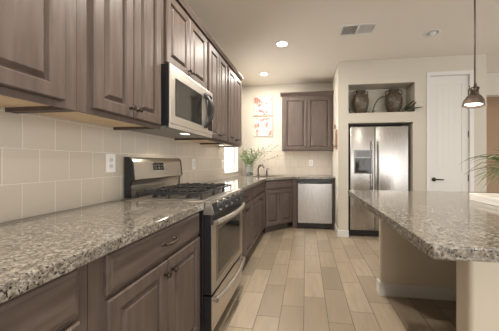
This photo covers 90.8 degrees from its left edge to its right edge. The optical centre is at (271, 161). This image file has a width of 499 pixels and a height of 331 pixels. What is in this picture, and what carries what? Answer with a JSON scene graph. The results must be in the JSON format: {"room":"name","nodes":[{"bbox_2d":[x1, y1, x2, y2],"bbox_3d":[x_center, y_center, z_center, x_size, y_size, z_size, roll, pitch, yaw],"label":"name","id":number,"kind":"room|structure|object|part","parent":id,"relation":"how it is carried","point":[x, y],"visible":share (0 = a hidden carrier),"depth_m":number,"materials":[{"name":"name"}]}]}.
{"room":"kitchen","nodes":[
{"label":"kitchen","id":0,"kind":"room"},
{"bbox_2d":[1,85,242,222],"bbox_3d":[-1.219,-0.200,1.148,0.160,2.740,8.240,0,0,8],"label":"wall","id":1,"kind":"structure","parent":0,"point":[241,147],"depth_m":4.64,"materials":[{"name":"beige paint"}]},
{"bbox_2d":[0,0,76,112],"bbox_3d":[-1.005,-0.703,0.696,0.384,0.975,0.702,0,0,8],"label":"upper cabinet","id":2,"kind":"object","parent":1,"relation":"attached to","point":[38,38],"visible":1,"depth_m":0.88,"materials":[{"name":"brown wood"}]},
{"bbox_3d":[-1.040,-0.237,0.701,0.313,0.008,0.661,0,0,8],"label":"panel","id":3,"kind":"part","parent":2,"relation":"part of","materials":[{"name":"brown wood"}]},
{"bbox_2d":[176,0,242,80],"bbox_3d":[-0.677,-1.212,1.962,0.060,0.042,3.300,0,0,8],"label":"crown molding","id":4,"kind":"structure","parent":2,"relation":"on","point":[184,5],"depth_m":2.29,"materials":[{"name":"brown wood"}]},
{"bbox_2d":[14,0,160,129],"bbox_3d":[-0.915,-0.703,1.339,0.384,0.975,0.594,0,0,8],"label":"upper cabinet","id":5,"kind":"object","parent":1,"relation":"attached to","point":[119,41],"visible":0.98,"depth_m":1.26,"materials":[{"name":"brown wood"}]},
{"bbox_3d":[-0.951,-0.237,1.344,0.313,0.008,0.553,0,0,8],"label":"panel","id":6,"kind":"part","parent":5,"relation":"part of","materials":[{"name":"brown wood"}]},
{"bbox_3d":[-0.780,-0.702,1.212,0.021,0.925,0.251,0,0,8],"label":"door","id":7,"kind":"part","parent":5,"relation":"part of","materials":[{"name":"brown wood"}]},
{"bbox_3d":[-0.785,-0.703,1.321,0.019,0.975,0.594,0,0,8],"label":"frame","id":8,"kind":"part","parent":5,"relation":"part of","materials":[{"name":"brown wood"}]},
{"bbox_3d":[-0.745,-0.702,1.467,0.021,0.925,0.251,0,0,8],"label":"door","id":9,"kind":"part","parent":5,"relation":"part of","materials":[{"name":"brown wood"}]},
{"bbox_2d":[106,154,114,171],"bbox_3d":[-1.060,0.007,1.613,0.009,0.120,0.076,0,0,8],"label":"wall plate","id":10,"kind":"object","parent":1,"relation":"attached to","point":[110,158],"visible":1,"depth_m":1.61,"materials":[{"name":"white plastic"}]},
{"bbox_2d":[0,107,243,222],"bbox_3d":[-1.032,0.003,1.880,0.008,0.506,6.440,0,0,8],"label":"backsplash","id":11,"kind":"structure","parent":1,"relation":"attached to","point":[49,164],"depth_m":1.34,"materials":[{"name":"beige tile"}]},
{"bbox_2d":[161,0,206,89],"bbox_3d":[-0.823,-0.921,2.003,0.384,0.538,0.742,0,0,8],"label":"upper cabinet","id":12,"kind":"object","parent":1,"relation":"attached to","point":[183,45],"visible":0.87,"depth_m":1.86,"materials":[{"name":"brown wood"}]},
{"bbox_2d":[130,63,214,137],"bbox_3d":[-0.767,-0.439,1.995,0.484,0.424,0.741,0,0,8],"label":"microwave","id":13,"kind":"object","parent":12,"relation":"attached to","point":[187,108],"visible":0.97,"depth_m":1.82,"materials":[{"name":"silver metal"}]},
{"bbox_3d":[-0.623,-0.455,1.975,0.011,0.393,0.741,0,0,8],"label":"door","id":14,"kind":"part","parent":13,"relation":"part of","materials":[{"name":"silver metal"}]},
{"bbox_3d":[-0.549,-0.448,2.156,0.096,0.310,0.052,0,0,8],"label":"handle","id":15,"kind":"part","parent":13,"relation":"part of","materials":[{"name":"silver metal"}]},
{"bbox_3d":[-0.696,-0.920,1.818,0.021,0.488,0.336,0,0,8],"label":"door","id":16,"kind":"part","parent":12,"relation":"part of","materials":[{"name":"brown wood"}]},
{"bbox_3d":[-0.693,-0.921,1.985,0.019,0.538,0.742,0,0,8],"label":"frame","id":17,"kind":"part","parent":12,"relation":"part of","materials":[{"name":"brown wood"}]},
{"bbox_3d":[-0.649,-0.920,2.157,0.021,0.488,0.336,0,0,8],"label":"door","id":18,"kind":"part","parent":12,"relation":"part of","materials":[{"name":"brown wood"}]},
{"bbox_2d":[192,159,195,169],"bbox_3d":[-0.894,0.025,2.810,0.009,0.120,0.076,0,0,8],"label":"wall plate","id":19,"kind":"object","parent":1,"relation":"attached to","point":[193,160],"visible":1,"depth_m":2.79,"materials":[{"name":"white plastic"}]},
{"bbox_2d":[174,40,226,143],"bbox_3d":[-0.731,-0.703,2.671,0.384,0.975,0.602,0,0,8],"label":"upper cabinet","id":20,"kind":"object","parent":1,"relation":"attached to","point":[216,66],"visible":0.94,"depth_m":2.62,"materials":[{"name":"brown wood"}]},
{"bbox_3d":[-0.766,-0.237,2.676,0.313,0.008,0.561,0,0,8],"label":"panel","id":21,"kind":"part","parent":20,"relation":"part of","materials":[{"name":"brown wood"}]},
{"bbox_3d":[-0.599,-0.702,2.513,0.021,0.925,0.271,0,0,8],"label":"door","id":22,"kind":"part","parent":20,"relation":"part of","materials":[{"name":"brown wood"}]},
{"bbox_3d":[-0.601,-0.703,2.653,0.019,0.975,0.602,0,0,8],"label":"frame","id":23,"kind":"part","parent":20,"relation":"part of","materials":[{"name":"brown wood"}]},
{"bbox_3d":[-0.561,-0.702,2.787,0.021,0.925,0.271,0,0,8],"label":"door","id":24,"kind":"part","parent":20,"relation":"part of","materials":[{"name":"brown wood"}]},
{"bbox_2d":[201,63,241,147],"bbox_3d":[-0.644,-0.703,3.295,0.384,0.975,0.655,0,0,8],"label":"upper cabinet","id":25,"kind":"object","parent":1,"relation":"attached to","point":[234,85],"visible":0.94,"depth_m":3.22,"materials":[{"name":"brown wood"}]},
{"bbox_3d":[-0.514,-0.702,3.124,0.021,0.925,0.298,0,0,8],"label":"door","id":26,"kind":"part","parent":25,"relation":"part of","materials":[{"name":"brown wood"}]},
{"bbox_3d":[-0.514,-0.703,3.277,0.019,0.975,0.655,0,0,8],"label":"frame","id":27,"kind":"part","parent":25,"relation":"part of","materials":[{"name":"brown wood"}]},
{"bbox_3d":[-0.473,-0.702,3.425,0.021,0.925,0.298,0,0,8],"label":"door","id":28,"kind":"part","parent":25,"relation":"part of","materials":[{"name":"brown wood"}]},
{"bbox_2d":[225,147,233,171],"bbox_3d":[-0.801,-0.347,4.271,0.050,1.065,0.760,0,0,8],"label":"window","id":29,"kind":"structure","parent":1,"relation":"in","point":[229,151],"depth_m":4.46,"materials":[{"name":"white glass"}]},
{"bbox_2d":[243,82,331,174],"bbox_3d":[0.300,-0.200,5.021,1.785,2.740,0.150,0,0,8],"label":"wall","id":30,"kind":"structure","parent":0,"point":[249,92],"depth_m":5.00,"materials":[{"name":"beige paint"}]},
{"bbox_2d":[254,96,272,115],"bbox_3d":[-0.178,-1.135,4.997,0.390,0.384,0.030,0,0,8],"label":"print","id":31,"kind":"object","parent":30,"relation":"attached to","point":[263,106],"visible":1,"depth_m":4.98,"materials":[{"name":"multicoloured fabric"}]},
{"bbox_2d":[254,117,272,136],"bbox_3d":[-0.178,-0.715,4.997,0.390,0.384,0.030,0,0,8],"label":"print","id":32,"kind":"object","parent":30,"relation":"attached to","point":[263,126],"visible":1,"depth_m":4.98,"materials":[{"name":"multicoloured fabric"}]},
{"bbox_2d":[244,151,331,174],"bbox_3d":[0.294,0.013,4.942,1.777,0.486,0.008,0,0,8],"label":"backsplash","id":33,"kind":"structure","parent":30,"relation":"attached to","point":[289,162],"depth_m":4.92,"materials":[{"name":"beige tile"}]},
{"bbox_2d":[282,95,332,151],"bbox_3d":[0.676,-0.718,4.696,0.944,1.025,0.382,0,0,8],"label":"upper cabinet","id":34,"kind":"object","parent":30,"relation":"attached to","point":[307,121],"visible":1,"depth_m":4.54,"materials":[{"name":"brown wood"}]},
{"bbox_3d":[0.438,-0.717,4.577,0.432,0.975,0.021,0,0,8],"label":"door","id":35,"kind":"part","parent":34,"relation":"part of","materials":[{"name":"brown wood"}]},
{"bbox_2d":[280,91,333,96],"bbox_3d":[0.641,-1.264,4.546,0.977,0.066,0.068,0,0,8],"label":"crown molding","id":36,"kind":"structure","parent":34,"relation":"on","point":[310,93],"depth_m":4.53,"materials":[{"name":"brown wood"}]},
{"bbox_3d":[0.872,-0.717,4.517,0.432,0.975,0.021,0,0,8],"label":"door","id":37,"kind":"part","parent":34,"relation":"part of","materials":[{"name":"brown wood"}]},
{"bbox_2d":[213,222,455,330],"bbox_3d":[2.380,1.220,0.780,7.500,0.100,10.600,0,0,8],"label":"floor","id":38,"kind":"structure","parent":0,"point":[299,278],"depth_m":2.16,"materials":[{"name":"brown wood"}]},
{"bbox_2d":[0,264,86,330],"bbox_3d":[-0.883,0.734,0.523,0.663,0.872,0.553,0,0,8],"label":"base cabinet","id":39,"kind":"object","parent":38,"relation":"on","point":[60,303],"visible":0.67,"depth_m":0.64,"materials":[{"name":"brown wood"}]},
{"bbox_3d":[-0.600,0.755,0.484,0.021,0.580,0.473,0,0,8],"label":"door","id":40,"kind":"part","parent":39,"relation":"part of","materials":[{"name":"brown wood"}]},
{"bbox_3d":[-0.621,0.681,0.486,0.019,0.767,0.553,0,0,8],"label":"frame","id":41,"kind":"part","parent":39,"relation":"part of","materials":[{"name":"brown wood"}]},
{"bbox_2d":[87,212,199,330],"bbox_3d":[-0.790,0.734,1.189,0.663,0.872,0.787,0,0,8],"label":"base cabinet","id":42,"kind":"object","parent":38,"relation":"on","point":[151,282],"visible":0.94,"depth_m":1.04,"materials":[{"name":"brown wood"}]},
{"bbox_2d":[0,201,203,303],"bbox_3d":[-0.838,0.277,0.905,0.644,0.042,1.363,0,0,8],"label":"countertop","id":43,"kind":"structure","parent":42,"relation":"on","point":[35,251],"depth_m":0.85,"materials":[{"name":"grey stone"}]},
{"bbox_3d":[-0.529,0.755,0.994,0.021,0.580,0.354,0,0,8],"label":"door","id":44,"kind":"part","parent":42,"relation":"part of","materials":[{"name":"brown wood"}]},
{"bbox_3d":[-0.505,0.379,1.172,0.021,0.138,0.715,0,0,8],"label":"drawer","id":45,"kind":"part","parent":42,"relation":"part of","materials":[{"name":"brown wood"}]},
{"bbox_3d":[-0.484,0.525,1.138,0.030,0.029,0.030,0,0,8],"label":"knob","id":46,"kind":"part","parent":42,"relation":"part of","materials":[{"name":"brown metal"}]},
{"bbox_3d":[-0.477,0.379,1.168,0.036,0.019,0.118,0,0,8],"label":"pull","id":47,"kind":"part","parent":42,"relation":"part of","materials":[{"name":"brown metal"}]},
{"bbox_3d":[-0.475,0.525,1.199,0.030,0.029,0.030,0,0,8],"label":"knob","id":48,"kind":"part","parent":42,"relation":"part of","materials":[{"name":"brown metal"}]},
{"bbox_3d":[-0.480,0.755,1.351,0.021,0.580,0.354,0,0,8],"label":"door","id":49,"kind":"part","parent":42,"relation":"part of","materials":[{"name":"brown wood"}]},
{"bbox_2d":[124,157,244,330],"bbox_3d":[-0.626,0.567,1.960,0.754,1.207,0.768,0,0,8],"label":"gas range","id":50,"kind":"object","parent":38,"relation":"on","point":[222,262],"visible":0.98,"depth_m":1.73,"materials":[{"name":"silver metal"}]},
{"bbox_3d":[-0.808,0.239,1.759,0.094,0.016,0.096,0,0,8],"label":"burner","id":51,"kind":"part","parent":50,"relation":"part of","materials":[{"name":"black metal"}]},
{"bbox_2d":[125,189,240,202],"bbox_3d":[-0.630,0.256,1.961,0.587,0.010,0.768,0,0,8],"label":"cooktop","id":52,"kind":"object","parent":50,"relation":"in","point":[220,195],"depth_m":1.70,"materials":[{"name":"silver metal"}]},
{"bbox_3d":[-0.560,0.239,1.725,0.094,0.016,0.096,0,0,8],"label":"burner","id":53,"kind":"part","parent":50,"relation":"part of","materials":[{"name":"black metal"}]},
{"bbox_3d":[-0.358,0.592,1.923,0.050,0.507,0.748,0,0,8],"label":"oven door","id":54,"kind":"part","parent":50,"relation":"part of","materials":[{"name":"silver metal"}]},
{"bbox_3d":[-0.340,0.292,1.664,0.051,0.055,0.054,0,0,8],"label":"control knob","id":55,"kind":"part","parent":50,"relation":"part of","materials":[{"name":"grey metal"}]},
{"bbox_3d":[-0.348,0.298,1.922,0.066,0.072,0.768,0,0,8],"label":"control panel","id":56,"kind":"part","parent":50,"relation":"part of","materials":[{"name":"silver metal"}]},
{"bbox_3d":[-0.358,0.972,1.923,0.050,0.227,0.748,0,0,8],"label":"storage drawer","id":57,"kind":"part","parent":50,"relation":"part of","materials":[{"name":"silver metal"}]},
{"bbox_3d":[-0.324,0.292,1.783,0.051,0.055,0.054,0,0,8],"label":"control knob","id":58,"kind":"part","parent":50,"relation":"part of","materials":[{"name":"grey metal"}]},
{"bbox_3d":[-0.294,0.885,1.914,0.071,0.034,0.704,0,0,8],"label":"handle","id":59,"kind":"part","parent":50,"relation":"part of","materials":[{"name":"silver metal"}]},
{"bbox_3d":[-0.291,0.388,1.914,0.077,0.034,0.705,0,0,8],"label":"handle","id":60,"kind":"part","parent":50,"relation":"part of","materials":[{"name":"silver metal"}]},
{"bbox_3d":[-0.304,0.292,1.922,0.051,0.055,0.054,0,0,8],"label":"control knob","id":61,"kind":"part","parent":50,"relation":"part of","materials":[{"name":"grey metal"}]},
{"bbox_2d":[241,188,251,257],"bbox_3d":[-0.580,0.734,2.704,0.663,0.872,0.700,0,0,8],"label":"base cabinet","id":62,"kind":"object","parent":38,"relation":"on","point":[247,211],"visible":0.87,"depth_m":2.75,"materials":[{"name":"brown wood"}]},
{"bbox_3d":[-0.320,0.755,2.503,0.021,0.580,0.322,0,0,8],"label":"door","id":63,"kind":"part","parent":62,"relation":"part of","materials":[{"name":"brown wood"}]},
{"bbox_3d":[-0.297,0.379,2.665,0.021,0.138,0.650,0,0,8],"label":"drawer","id":64,"kind":"part","parent":62,"relation":"part of","materials":[{"name":"brown wood"}]},
{"bbox_3d":[-0.275,0.755,2.828,0.021,0.580,0.322,0,0,8],"label":"door","id":65,"kind":"part","parent":62,"relation":"part of","materials":[{"name":"brown wood"}]},
{"bbox_2d":[251,181,264,245],"bbox_3d":[-0.466,0.734,3.529,0.663,0.872,0.960,0,0,8],"label":"base cabinet","id":66,"kind":"object","parent":38,"relation":"on","point":[258,193],"visible":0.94,"depth_m":3.39,"materials":[{"name":"brown wood"}]},
{"bbox_3d":[-0.215,0.755,3.263,0.021,0.580,0.452,0,0,8],"label":"door","id":67,"kind":"part","parent":66,"relation":"part of","materials":[{"name":"brown wood"}]},
{"bbox_3d":[-0.183,0.379,3.489,0.021,0.138,0.910,0,0,8],"label":"drawer","id":68,"kind":"part","parent":66,"relation":"part of","materials":[{"name":"brown wood"}]},
{"bbox_3d":[-0.152,0.755,3.716,0.021,0.580,0.452,0,0,8],"label":"door","id":69,"kind":"part","parent":66,"relation":"part of","materials":[{"name":"brown wood"}]},
{"bbox_2d":[264,179,292,232],"bbox_3d":[-0.140,0.734,4.483,1.040,0.872,1.017,0,0,8],"label":"base cabinet","id":70,"kind":"object","parent":38,"relation":"on","point":[278,193],"visible":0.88,"depth_m":4.13,"materials":[{"name":"brown wood"}]},
{"bbox_2d":[200,174,334,190],"bbox_3d":[0.109,0.277,3.608,1.776,0.042,2.684,0,0,8],"label":"countertop","id":71,"kind":"structure","parent":70,"relation":"on","point":[243,182],"depth_m":3.80,"materials":[{"name":"grey stone"}]},
{"bbox_2d":[239,144,279,174],"bbox_3d":[-0.229,-0.036,4.592,0.850,0.584,0.342,0,0,8],"label":"vase","id":72,"kind":"object","parent":71,"relation":"on","point":[249,169],"visible":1,"depth_m":4.63,"materials":[{"name":"clear glass"}]},
{"bbox_2d":[256,164,263,175],"bbox_3d":[-0.215,0.145,4.509,0.136,0.220,0.231,0,0,-8],"label":"faucet","id":73,"kind":"object","parent":71,"relation":"on","point":[260,165],"visible":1,"depth_m":4.55,"materials":[{"name":"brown metal"}]},
{"bbox_3d":[0.010,0.755,4.059,0.285,0.580,0.021,0,0,-37],"label":"door","id":74,"kind":"part","parent":70,"relation":"part of","materials":[{"name":"brown wood"}]},
{"bbox_3d":[0.125,0.379,4.146,0.574,0.138,0.021,0,0,-37],"label":"drawer","id":75,"kind":"part","parent":70,"relation":"part of","materials":[{"name":"brown wood"}]},
{"bbox_3d":[0.240,0.755,4.233,0.285,0.580,0.021,0,0,-37],"label":"door","id":76,"kind":"part","parent":70,"relation":"part of","materials":[{"name":"brown wood"}]},
{"bbox_2d":[293,179,296,227],"bbox_3d":[0.443,0.734,4.617,0.076,0.872,0.592,0,0,8],"label":"end panel","id":77,"kind":"object","parent":38,"relation":"on","point":[294,180],"visible":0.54,"depth_m":4.32,"materials":[{"name":"brown wood"}]},
{"bbox_2d":[297,179,331,227],"bbox_3d":[0.779,0.726,4.520,0.606,0.848,0.627,0,0,8],"label":"dishwasher","id":78,"kind":"object","parent":38,"relation":"on","point":[314,196],"visible":0.98,"depth_m":4.26,"materials":[{"name":"silver metal"}]},
{"bbox_3d":[0.747,1.110,4.287,0.602,0.080,0.002,0,0,8],"label":"toe panel","id":79,"kind":"part","parent":78,"relation":"part of","materials":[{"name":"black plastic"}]},
{"bbox_3d":[0.740,0.358,4.234,0.535,0.018,0.049,0,0,8],"label":"handle","id":80,"kind":"part","parent":78,"relation":"part of","materials":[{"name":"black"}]},
{"bbox_2d":[332,179,333,229],"bbox_3d":[1.104,0.734,4.525,0.025,0.872,0.592,0,0,8],"label":"end panel","id":81,"kind":"object","parent":38,"relation":"on","point":[332,179],"visible":0.47,"depth_m":4.23,"materials":[{"name":"brown wood"}]},
{"bbox_2d":[348,125,407,235],"bbox_3d":[1.703,0.294,4.146,0.858,1.728,0.848,0,0,8],"label":"refrigerator","id":82,"kind":"object","parent":38,"relation":"on","point":[378,155],"visible":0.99,"depth_m":3.80,"materials":[{"name":"grey metal"}]},
{"bbox_3d":[1.416,0.257,3.857,0.369,1.617,0.061,0,0,8],"label":"freezer door","id":83,"kind":"part","parent":82,"relation":"part of","materials":[{"name":"silver metal"}]},
{"bbox_3d":[1.551,0.060,3.773,0.024,0.782,0.068,0,0,8],"label":"handle","id":84,"kind":"part","parent":82,"relation":"part of","materials":[{"name":"silver metal"}]},
{"bbox_3d":[1.635,0.060,3.762,0.024,0.782,0.068,0,0,8],"label":"handle","id":85,"kind":"part","parent":82,"relation":"part of","materials":[{"name":"silver metal"}]},
{"bbox_3d":[1.844,0.257,3.798,0.483,1.617,0.061,0,0,8],"label":"door","id":86,"kind":"part","parent":82,"relation":"part of","materials":[{"name":"silver metal"}]},
{"bbox_2d":[376,218,498,330],"bbox_3d":[1.476,0.734,1.517,1.234,0.872,1.278,0,0,8],"label":"kitchen island","id":87,"kind":"object","parent":38,"relation":"on","point":[405,270],"visible":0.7,"depth_m":2.09,"materials":[{"name":"beige paint"}]},
{"bbox_3d":[1.280,1.115,2.144,0.674,0.110,0.088,0,0,8],"label":"wing baseboard","id":88,"kind":"part","parent":87,"relation":"part of","materials":[{"name":"grey paint"}]},
{"bbox_2d":[348,190,498,262],"bbox_3d":[1.371,0.277,1.395,1.568,0.042,1.530,0,0,8],"label":"island countertop","id":89,"kind":"structure","parent":87,"relation":"on","point":[444,225],"depth_m":1.07,"materials":[{"name":"stone"}]},
{"bbox_2d":[469,193,498,206],"bbox_3d":[1.488,0.233,1.400,0.382,0.046,0.462,0,0,8],"label":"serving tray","id":90,"kind":"object","parent":89,"relation":"on","point":[487,198],"visible":1,"depth_m":1.55,"materials":[{"name":"white"}]},
{"bbox_2d":[460,149,498,189],"bbox_3d":[1.459,0.078,1.433,0.536,0.305,0.575,0,0,8],"label":"potted grass plant","id":91,"kind":"object","parent":90,"relation":"on","point":[492,157],"visible":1,"depth_m":1.51,"materials":[{"name":"green plant"}]},
{"bbox_2d":[186,0,498,85],"bbox_3d":[2.442,-1.630,1.226,7.500,0.120,9.700,0,0,8],"label":"ceiling","id":92,"kind":"structure","parent":0,"point":[247,32],"depth_m":2.99,"materials":[{"name":"beige paint"}]},
{"bbox_2d":[259,72,268,75],"bbox_3d":[-0.143,-1.566,4.371,0.184,0.006,0.184,0,0,8],"label":"recessed light","id":93,"kind":"object","parent":92,"relation":"in","point":[261,73],"visible":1,"depth_m":4.38,"materials":[{"name":"white"}]},
{"bbox_2d":[275,41,288,46],"bbox_3d":[0.133,-1.566,3.260,0.184,0.006,0.184,0,0,8],"label":"recessed light","id":94,"kind":"object","parent":92,"relation":"in","point":[279,43],"visible":1,"depth_m":3.26,"materials":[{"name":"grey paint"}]},
{"bbox_2d":[338,22,378,36],"bbox_3d":[1.013,-1.564,2.898,0.410,0.011,0.244,0,0,8],"label":"ceiling vent","id":95,"kind":"object","parent":92,"relation":"in","point":[363,28],"visible":1,"depth_m":2.88,"materials":[{"name":"white metal"}]},
{"bbox_2d":[423,29,440,36],"bbox_3d":[1.948,-1.555,2.981,0.184,0.030,0.184,0,0,8],"label":"recessed light","id":96,"kind":"object","parent":92,"relation":"in","point":[433,32],"visible":1,"depth_m":2.96,"materials":[{"name":"grey paint"}]},
{"bbox_2d":[462,0,485,107],"bbox_3d":[1.452,-0.982,1.761,0.142,1.175,0.136,0,0,8],"label":"pendant lamp","id":97,"kind":"object","parent":92,"relation":"hanging from","point":[474,100],"visible":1,"depth_m":1.76,"materials":[{"name":"brown metal"}]},
{"bbox_3d":[1.446,-0.443,1.760,0.132,0.096,0.132,0,0,8],"label":"lamp shade","id":98,"kind":"part","parent":97,"relation":"part of","materials":[{"name":"brown metal"}]},
{"bbox_3d":[1.449,-0.445,1.761,0.109,0.071,0.108,0,0,8],"label":"bulb","id":99,"kind":"part","parent":97,"relation":"part of","materials":[{"name":"white glass"}]},
{"bbox_3d":[1.462,-1.056,1.766,0.010,0.988,0.011,0,0,8],"label":"rod","id":100,"kind":"part","parent":97,"relation":"part of","materials":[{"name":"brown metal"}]},
{"bbox_2d":[332,54,486,229],"bbox_3d":[2.154,-0.200,4.264,2.095,2.740,1.140,0,0,8],"label":"wall","id":101,"kind":"structure","parent":0,"point":[375,77],"depth_m":3.75,"materials":[{"name":"beige paint"}]},
{"bbox_2d":[333,124,336,149],"bbox_3d":[1.035,-0.415,4.026,0.054,0.411,0.200,0,0,8],"label":"wall rack","id":102,"kind":"object","parent":101,"relation":"attached to","point":[335,141],"visible":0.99,"depth_m":4.00,"materials":[{"name":"brown wood"}]},
{"bbox_2d":[334,223,348,236],"bbox_3d":[1.137,1.117,4.030,0.173,0.105,0.424,0,0,8],"label":"baseboard","id":103,"kind":"object","parent":101,"relation":"attached to","point":[340,233],"visible":0.98,"depth_m":3.82,"materials":[{"name":"grey paint"}]},
{"bbox_2d":[352,89,368,112],"bbox_3d":[1.423,-0.953,3.942,0.255,0.384,0.254,0,0,-1],"label":"urn","id":104,"kind":"object","parent":101,"relation":"on","point":[360,102],"visible":0.92,"depth_m":3.86,"materials":[{"name":"ceramic"}]},
{"bbox_2d":[367,96,386,112],"bbox_3d":[1.647,-0.902,3.868,0.309,0.275,0.065,0,0,8],"label":"leaf sprig","id":105,"kind":"object","parent":101,"relation":"on","point":[382,96],"visible":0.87,"depth_m":3.87,"materials":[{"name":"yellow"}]},
{"bbox_2d":[385,88,402,111],"bbox_3d":[1.923,-0.953,3.873,0.255,0.384,0.254,0,0,14],"label":"urn","id":106,"kind":"object","parent":101,"relation":"on","point":[394,100],"visible":0.92,"depth_m":3.79,"materials":[{"name":"ceramic"}]},
{"bbox_2d":[401,100,420,111],"bbox_3d":[2.108,-0.843,3.693,0.314,0.168,0.050,0,0,43],"label":"leaf sprig","id":107,"kind":"object","parent":101,"relation":"attached to","point":[406,107],"visible":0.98,"depth_m":3.72,"materials":[{"name":"green"}]},
{"bbox_2d":[431,75,468,191],"bbox_3d":[2.629,-0.060,3.627,0.523,2.437,0.101,0,0,8],"label":"door","id":108,"kind":"structure","parent":101,"relation":"in","point":[449,119],"depth_m":3.64,"materials":[{"name":"grey paint"}]},
{"bbox_2d":[426,70,473,191],"bbox_3d":[2.632,-0.085,3.665,0.640,2.510,0.116,0,0,8],"label":"trim","id":109,"kind":"structure","parent":101,"relation":"attached to","point":[470,73],"depth_m":3.61,"materials":[{"name":"grey paint"}]},
{"bbox_2d":[487,97,498,191],"bbox_3d":[5.060,-0.200,5.633,3.525,2.740,0.150,0,0,8],"label":"wall","id":110,"kind":"structure","parent":0,"point":[492,102],"depth_m":5.57,"materials":[{"name":"beige paint"}]},
{"bbox_2d":[487,72,498,96],"bbox_3d":[4.927,-0.200,4.238,3.405,2.740,0.150,0,0,8],"label":"wall","id":111,"kind":"structure","parent":0,"point":[492,78],"depth_m":4.31,"materials":[{"name":"beige paint"}]}
]}

